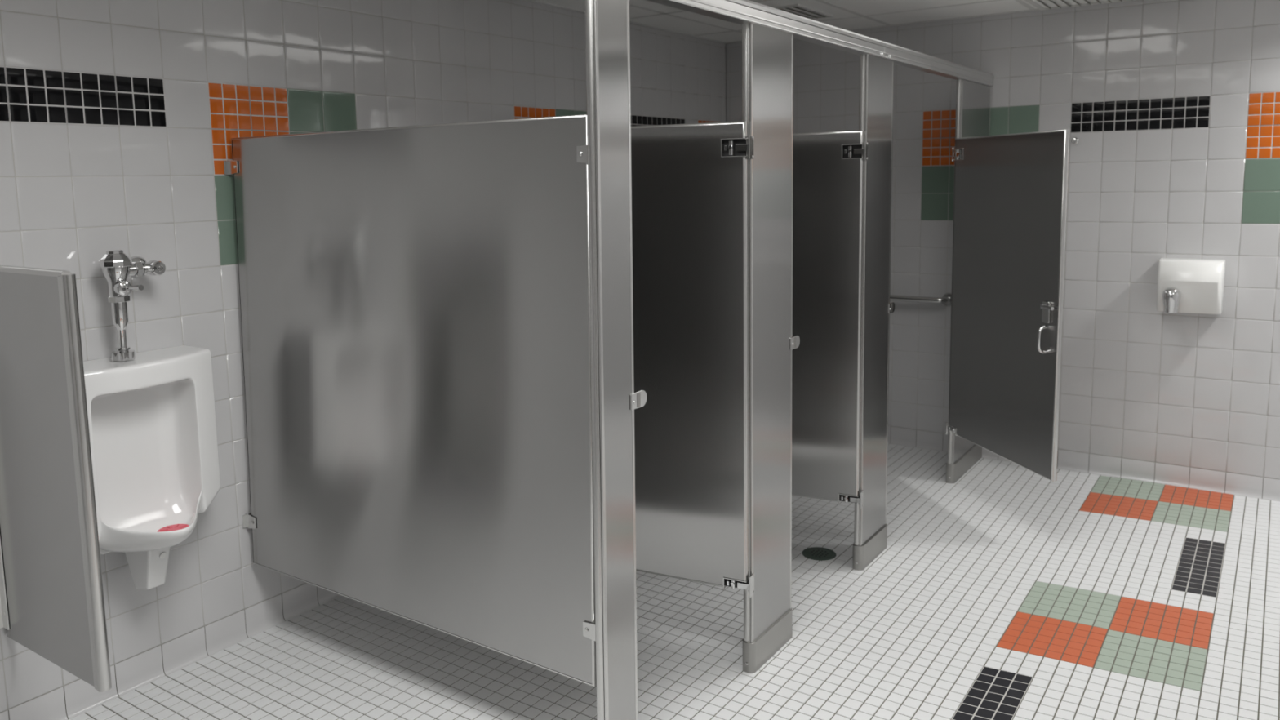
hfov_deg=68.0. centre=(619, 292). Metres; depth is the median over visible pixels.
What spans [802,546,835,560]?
floor drain
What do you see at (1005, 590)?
floor
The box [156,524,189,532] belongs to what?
disc
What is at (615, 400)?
pilaster
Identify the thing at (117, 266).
valve
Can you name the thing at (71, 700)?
baseboard
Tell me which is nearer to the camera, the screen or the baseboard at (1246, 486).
the screen
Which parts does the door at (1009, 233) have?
hinge plate, hinge plate, door pull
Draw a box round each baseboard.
[0,582,342,719]
[887,426,1279,501]
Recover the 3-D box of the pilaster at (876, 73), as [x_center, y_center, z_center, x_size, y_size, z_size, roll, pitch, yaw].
[1.040,0.089,3.861,0.046,2.042,0.354,4,8,35]
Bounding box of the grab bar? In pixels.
[889,293,951,306]
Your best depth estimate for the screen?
2.45 m
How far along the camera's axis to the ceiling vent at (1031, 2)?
4.75 m
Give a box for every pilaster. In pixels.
[584,0,646,719]
[742,22,799,673]
[852,53,894,570]
[946,79,991,483]
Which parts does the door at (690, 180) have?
hinge plate, hinge plate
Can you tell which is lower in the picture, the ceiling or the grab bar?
the grab bar
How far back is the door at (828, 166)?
3.75 m
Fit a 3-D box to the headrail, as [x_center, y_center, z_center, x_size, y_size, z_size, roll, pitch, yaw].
[0.943,-0.941,3.623,0.054,0.066,3.610,4,8,35]
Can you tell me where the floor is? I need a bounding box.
[68,443,1279,719]
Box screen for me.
[0,265,111,692]
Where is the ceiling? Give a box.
[523,0,1112,44]
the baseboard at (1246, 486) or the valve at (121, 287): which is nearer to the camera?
the valve at (121, 287)
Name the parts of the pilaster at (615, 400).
edge trim, post, edge trim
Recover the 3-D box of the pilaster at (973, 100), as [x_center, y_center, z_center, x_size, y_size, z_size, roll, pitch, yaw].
[1.839,-0.064,4.993,0.046,2.042,0.560,4,8,35]
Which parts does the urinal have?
trap spout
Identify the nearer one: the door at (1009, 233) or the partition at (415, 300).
the partition at (415, 300)
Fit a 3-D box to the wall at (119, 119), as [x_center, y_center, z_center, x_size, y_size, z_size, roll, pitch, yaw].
[-1.350,0.001,3.284,0.077,2.494,7.161,4,8,35]
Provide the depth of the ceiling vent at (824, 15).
4.81 m
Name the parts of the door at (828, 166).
hinge plate, hinge plate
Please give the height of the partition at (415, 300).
1.487 m
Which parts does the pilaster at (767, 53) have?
edge trim, post, edge trim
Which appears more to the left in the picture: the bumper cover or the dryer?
the bumper cover
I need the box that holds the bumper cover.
[1071,137,1078,143]
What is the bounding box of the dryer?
[1156,257,1225,314]
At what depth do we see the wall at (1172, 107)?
4.80 m
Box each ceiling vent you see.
[773,4,832,19]
[1025,0,1133,10]
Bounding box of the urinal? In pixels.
[83,345,220,589]
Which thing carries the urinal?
attached to the wall at (119, 119)
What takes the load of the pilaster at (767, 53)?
on the floor
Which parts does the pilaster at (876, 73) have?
edge trim, post, edge trim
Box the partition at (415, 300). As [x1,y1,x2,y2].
[223,114,596,687]
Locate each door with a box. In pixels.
[631,120,754,597]
[791,130,867,509]
[945,128,1070,481]
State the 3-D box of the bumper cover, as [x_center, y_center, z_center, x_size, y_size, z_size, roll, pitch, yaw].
[2.333,-0.782,4.870,0.032,0.032,0.041,4,8,35]
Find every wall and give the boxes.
[0,0,726,713]
[725,0,1279,479]
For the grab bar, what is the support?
attached to the wall at (1172, 107)
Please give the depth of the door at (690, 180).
3.00 m
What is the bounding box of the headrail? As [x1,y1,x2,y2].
[645,0,993,86]
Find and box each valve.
[99,249,165,360]
[113,280,131,296]

